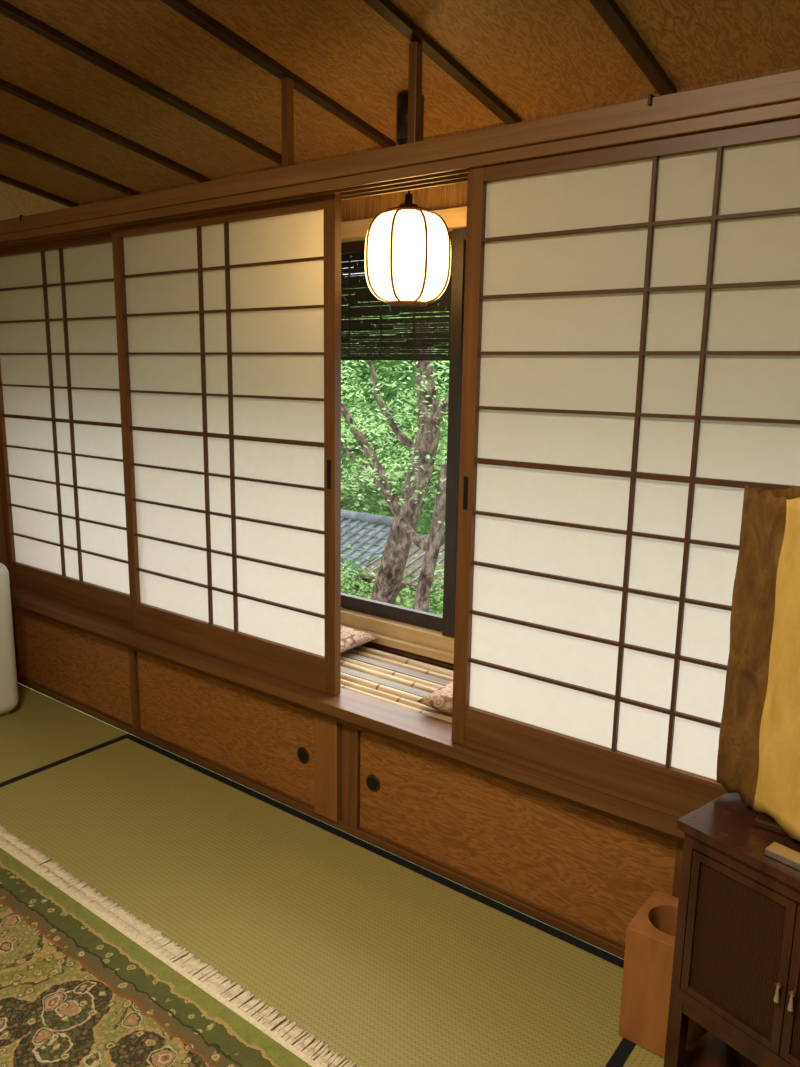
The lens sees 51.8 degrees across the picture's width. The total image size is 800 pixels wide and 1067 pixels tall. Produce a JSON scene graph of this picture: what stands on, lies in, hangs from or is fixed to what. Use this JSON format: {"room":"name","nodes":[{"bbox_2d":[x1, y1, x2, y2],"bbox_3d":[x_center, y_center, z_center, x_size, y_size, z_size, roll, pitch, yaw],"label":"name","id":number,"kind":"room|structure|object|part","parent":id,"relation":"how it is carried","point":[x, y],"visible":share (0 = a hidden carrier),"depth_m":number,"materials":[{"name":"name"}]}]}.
{"room":"traditional dwelling","nodes":[
{"label":"traditional dwelling","id":0,"kind":"room"},
{"bbox_2d":[0,181,69,687],"bbox_3d":[-2.873,-0.605,2.645,0.100,3.300,4.220,9,14,36],"label":"wall","id":1,"kind":"structure","parent":0,"point":[14,201],"depth_m":3.83,"materials":[{"name":"paint"}]},
{"bbox_2d":[0,474,7,568],"bbox_3d":[-1.919,-0.291,3.869,0.044,2.039,0.140,9,14,36],"label":"trim","id":2,"kind":"structure","parent":1,"relation":"attached to","point":[3,552],"depth_m":3.93,"materials":[{"name":"brown wood"}]},
{"bbox_2d":[0,174,78,206],"bbox_3d":[-2.793,-1.658,2.404,0.038,0.748,4.145,9,14,36],"label":"trim","id":3,"kind":"structure","parent":1,"relation":"attached to","point":[5,179],"depth_m":3.86,"materials":[{"name":"brown wood"}]},
{"bbox_2d":[281,77,293,166],"bbox_3d":[-0.337,-1.218,2.468,0.026,0.265,0.028,9,14,36],"label":"trim","id":4,"kind":"structure","parent":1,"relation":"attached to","point":[287,99],"depth_m":2.46,"materials":[{"name":"brown wood"}]},
{"bbox_2d":[0,69,799,247],"bbox_3d":[0.134,-0.973,2.140,5.180,0.085,0.152,9,14,36],"label":"lintel beam","id":5,"kind":"structure","parent":1,"relation":"attached to","point":[446,160],"depth_m":2.10,"materials":[{"name":"brown wood"}]},
{"bbox_2d":[407,41,422,143],"bbox_3d":[0.040,-1.157,2.187,0.026,0.265,0.028,9,14,36],"label":"trim","id":6,"kind":"structure","parent":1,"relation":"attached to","point":[415,48],"depth_m":2.17,"materials":[{"name":"brown wood"}]},
{"bbox_2d":[10,584,684,958],"bbox_3d":[0.105,0.812,2.492,5.180,0.470,0.135,9,14,36],"label":"cabinet frame","id":7,"kind":"structure","parent":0,"point":[339,719],"depth_m":2.69,"materials":[{"name":"brown wood"}]},
{"bbox_2d":[0,231,130,622],"bbox_3d":[-1.439,-0.445,3.521,1.090,1.546,0.028,9,14,36],"label":"screen","id":8,"kind":"object","parent":7,"relation":"on","point":[62,473],"visible":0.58,"depth_m":3.52,"materials":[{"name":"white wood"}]},
{"bbox_2d":[14,608,131,726],"bbox_3d":[-1.474,0.575,3.695,0.933,0.360,0.024,9,14,36],"label":"door","id":9,"kind":"structure","parent":7,"relation":"attached to","point":[91,671],"depth_m":3.66,"materials":[{"name":"brown wood"}]},
{"bbox_2d":[137,651,313,807],"bbox_3d":[-0.673,0.706,3.095,1.000,0.360,0.026,9,14,36],"label":"door","id":10,"kind":"structure","parent":7,"relation":"attached to","point":[268,742],"depth_m":3.05,"materials":[{"name":"brown wood"}]},
{"bbox_2d":[111,193,340,695],"bbox_3d":[-0.630,-0.303,2.864,1.102,1.546,0.030,9,14,36],"label":"screen","id":11,"kind":"object","parent":7,"relation":"on","point":[228,322],"visible":0.99,"depth_m":2.81,"materials":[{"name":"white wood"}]},
{"bbox_2d":[359,730,676,946],"bbox_3d":[0.282,0.862,2.382,1.027,0.360,0.026,9,14,36],"label":"door","id":12,"kind":"structure","parent":7,"relation":"attached to","point":[592,872],"depth_m":2.34,"materials":[{"name":"brown wood"}]},
{"bbox_2d":[451,116,799,817],"bbox_3d":[0.602,-0.092,1.895,1.096,1.546,0.030,9,14,36],"label":"screen","id":13,"kind":"object","parent":7,"relation":"on","point":[631,361],"visible":1,"depth_m":1.95,"materials":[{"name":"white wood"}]},
{"bbox_2d":[341,644,452,722],"bbox_3d":[0.282,0.574,2.677,5.180,0.070,0.440,9,14,36],"label":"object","id":14,"kind":"structure","parent":0,"point":[394,678],"depth_m":2.87,"materials":[{"name":"brown wood"}]},
{"bbox_2d":[341,626,376,652],"bbox_3d":[-0.337,0.396,3.183,0.420,0.065,0.280,9,14,36],"label":"floor cushion","id":15,"kind":"object","parent":14,"relation":"on","point":[351,638],"visible":0.19,"depth_m":3.11,"materials":[{"name":"fabric"}]},
{"bbox_2d":[416,680,452,713],"bbox_3d":[0.279,0.527,2.569,0.380,0.065,0.250,8,13,32],"label":"floor cushion","id":16,"kind":"object","parent":14,"relation":"on","point":[441,699],"visible":0.13,"depth_m":2.55,"materials":[{"name":"fabric"}]},
{"bbox_2d":[0,0,799,203],"bbox_3d":[-0.719,-1.351,0.916,5.280,0.801,4.350,9,14,36],"label":"ceiling","id":17,"kind":"structure","parent":0,"point":[537,57],"depth_m":2.37,"materials":[{"name":"brown wood"}]},
{"bbox_2d":[365,93,450,306],"bbox_3d":[0.027,-1.028,2.566,0.273,0.612,0.273,9,14,36],"label":"pendant lamp","id":18,"kind":"object","parent":17,"relation":"hanging from","point":[408,245],"visible":0.99,"depth_m":2.49,"materials":[{"name":"beige paper"}]},
{"bbox_3d":[0.025,-0.869,2.597,0.272,0.270,0.272,9,14,36],"label":"lamp shade","id":19,"kind":"part","parent":18,"relation":"part of","materials":[{"name":"beige paper"}]},
{"bbox_3d":[0.030,-1.187,2.534,0.084,0.289,0.084,9,14,36],"label":"cord","id":20,"kind":"part","parent":18,"relation":"part of","materials":[{"name":"black metal"}]},
{"bbox_2d":[363,0,520,124],"bbox_3d":[-0.847,-1.340,0.950,0.038,0.748,4.145,9,14,36],"label":"trim","id":21,"kind":"structure","parent":17,"relation":"attached to","point":[386,9],"depth_m":2.24,"materials":[{"name":"brown wood"}]},
{"bbox_2d":[589,0,676,95],"bbox_3d":[-0.457,-1.277,0.659,0.038,0.748,4.145,9,14,36],"label":"trim","id":22,"kind":"structure","parent":17,"relation":"attached to","point":[610,12],"depth_m":2.06,"materials":[{"name":"brown wood"}]},
{"bbox_2d":[79,65,799,667],"bbox_3d":[0.449,-0.115,2.750,5.180,2.400,0.125,9,14,36],"label":"wall","id":23,"kind":"structure","parent":0,"point":[449,201],"depth_m":3.00,"materials":[{"name":"beige paint"}]},
{"bbox_2d":[0,133,138,195],"bbox_3d":[-2.404,-1.595,2.113,0.038,0.748,4.145,9,14,36],"label":"trim","id":24,"kind":"structure","parent":23,"relation":"attached to","point":[4,139],"depth_m":3.45,"materials":[{"name":"brown wood"}]},
{"bbox_2d":[0,78,210,182],"bbox_3d":[-2.014,-1.531,1.822,0.038,0.748,4.145,9,14,36],"label":"trim","id":25,"kind":"structure","parent":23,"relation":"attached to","point":[8,87],"depth_m":3.02,"materials":[{"name":"brown wood"}]},
{"bbox_2d":[0,0,294,165],"bbox_3d":[-1.625,-1.468,1.531,0.038,0.748,4.145,9,14,36],"label":"trim","id":26,"kind":"structure","parent":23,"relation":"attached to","point":[8,10],"depth_m":2.57,"materials":[{"name":"brown wood"}]},
{"bbox_2d":[160,0,395,147],"bbox_3d":[-1.236,-1.404,1.241,0.038,0.748,4.145,9,14,36],"label":"trim","id":27,"kind":"structure","parent":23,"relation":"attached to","point":[185,8],"depth_m":2.39,"materials":[{"name":"brown wood"}]},
{"bbox_2d":[341,231,452,631],"bbox_3d":[-0.144,-0.386,3.194,0.990,1.428,0.028,9,14,36],"label":"window","id":28,"kind":"structure","parent":23,"relation":"in","point":[428,620],"depth_m":3.19,"materials":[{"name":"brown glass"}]},
{"bbox_2d":[341,244,452,360],"bbox_3d":[0.523,-0.789,2.701,5.180,0.439,0.012,9,14,36],"label":"bamboo blind","id":29,"kind":"object","parent":28,"relation":"attached to","point":[354,311],"visible":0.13,"depth_m":3.15,"materials":[{"name":"black"}]},
{"bbox_2d":[442,228,465,637],"bbox_3d":[0.573,-0.262,2.622,1.000,1.428,0.028,9,14,36],"label":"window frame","id":30,"kind":"structure","parent":23,"relation":"in","point":[459,235],"depth_m":2.88,"materials":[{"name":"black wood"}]},
{"bbox_3d":[-0.992,1.377,1.147,5.180,0.089,3.588,9,14,36],"label":"floor","id":31,"kind":"structure","parent":0,"visible":0},
{"bbox_2d":[0,683,132,786],"bbox_3d":[-2.092,0.924,3.038,1.049,0.031,1.836,9,14,36],"label":"mat","id":32,"kind":"object","parent":31,"relation":"on","point":[41,733],"visible":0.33,"depth_m":3.43,"materials":[{"name":"wicker"}]},
{"bbox_2d":[0,563,18,716],"bbox_3d":[-1.851,0.449,3.599,0.345,0.690,0.194,9,14,36],"label":"air purifier","id":33,"kind":"object","parent":32,"relation":"on","point":[9,697],"visible":1,"depth_m":3.54,"materials":[{"name":"white plastic"}]},
{"bbox_2d":[0,736,623,1066],"bbox_3d":[-0.499,1.071,2.422,2.248,0.031,0.907,9,14,36],"label":"mat","id":34,"kind":"object","parent":31,"relation":"on","point":[385,959],"visible":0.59,"depth_m":2.30,"materials":[{"name":"wicker"}]},
{"bbox_2d":[0,824,361,1066],"bbox_3d":[-1.328,1.222,1.481,3.058,0.011,2.046,9,14,36],"label":"rug","id":35,"kind":"object","parent":34,"relation":"on","point":[85,982],"visible":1,"depth_m":2.00,"materials":[{"name":"fabric"}]},
{"bbox_2d":[606,1028,707,1066],"bbox_3d":[0.497,1.347,1.103,0.969,0.031,1.836,9,14,36],"label":"mat","id":36,"kind":"object","parent":31,"relation":"on","point":[628,1053],"visible":0.02,"depth_m":1.86,"materials":[{"name":"wicker"}]},
{"bbox_2d":[618,891,703,1057],"bbox_3d":[0.625,1.026,1.915,0.153,0.285,0.177,9,14,36],"label":"waste bin","id":37,"kind":"object","parent":36,"relation":"on","point":[650,935],"visible":0.56,"depth_m":1.86,"materials":[{"name":"brown wood"}]},
{"bbox_2d":[664,792,799,1066],"bbox_3d":[0.808,0.908,1.591,0.304,0.650,0.484,-8,14,-37],"label":"base cabinet","id":38,"kind":"object","parent":36,"relation":"on","point":[736,968],"visible":0.97,"depth_m":1.57,"materials":[{"name":"brown wood"}]},
{"bbox_2d":[717,485,799,840],"bbox_3d":[0.801,0.251,1.554,0.208,0.651,0.333,-2,12,-17],"label":"panel","id":39,"kind":"object","parent":38,"relation":"on","point":[758,758],"visible":1,"depth_m":1.58,"materials":[{"name":"brown wood"}]},
{"bbox_2d":[765,842,799,869],"bbox_3d":[0.731,0.591,1.463,0.036,0.015,0.150,-9,15,-40],"label":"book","id":40,"kind":"object","parent":38,"relation":"on","point":[790,857],"visible":1,"depth_m":1.49,"materials":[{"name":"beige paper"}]},
{"label":"outside","id":41,"kind":"structure","parent":0,"visible":0},
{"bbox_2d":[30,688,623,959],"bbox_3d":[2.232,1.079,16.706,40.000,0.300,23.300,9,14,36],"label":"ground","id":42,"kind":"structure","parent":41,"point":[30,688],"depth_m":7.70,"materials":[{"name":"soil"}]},
{"bbox_2d":[341,533,443,615],"bbox_3d":[-0.082,0.817,10.260,4.207,2.130,1.224,9,14,36],"label":"shrub","id":43,"kind":"object","parent":42,"relation":"on","point":[346,586],"visible":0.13,"depth_m":10.24,"materials":[{"name":"green plant"}]},
{"bbox_2d":[341,509,444,614],"bbox_3d":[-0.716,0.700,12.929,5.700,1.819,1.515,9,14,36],"label":"house","id":44,"kind":"structure","parent":42,"relation":"on","point":[376,527],"depth_m":12.57,"materials":[{"name":"tile"}]},
{"bbox_2d":[341,294,448,611],"bbox_3d":[-0.172,-0.195,7.576,5.749,5.625,2.582,9,14,36],"label":"tree","id":45,"kind":"object","parent":42,"relation":"on","point":[406,510],"visible":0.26,"depth_m":7.36,"materials":[{"name":"green plant"}]},
{"bbox_2d":[341,268,448,536],"bbox_3d":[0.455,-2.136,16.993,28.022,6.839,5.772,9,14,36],"label":"tree","id":46,"kind":"object","parent":42,"relation":"on","point":[376,503],"visible":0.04,"depth_m":17.33,"materials":[{"name":"green plant"}]}
]}

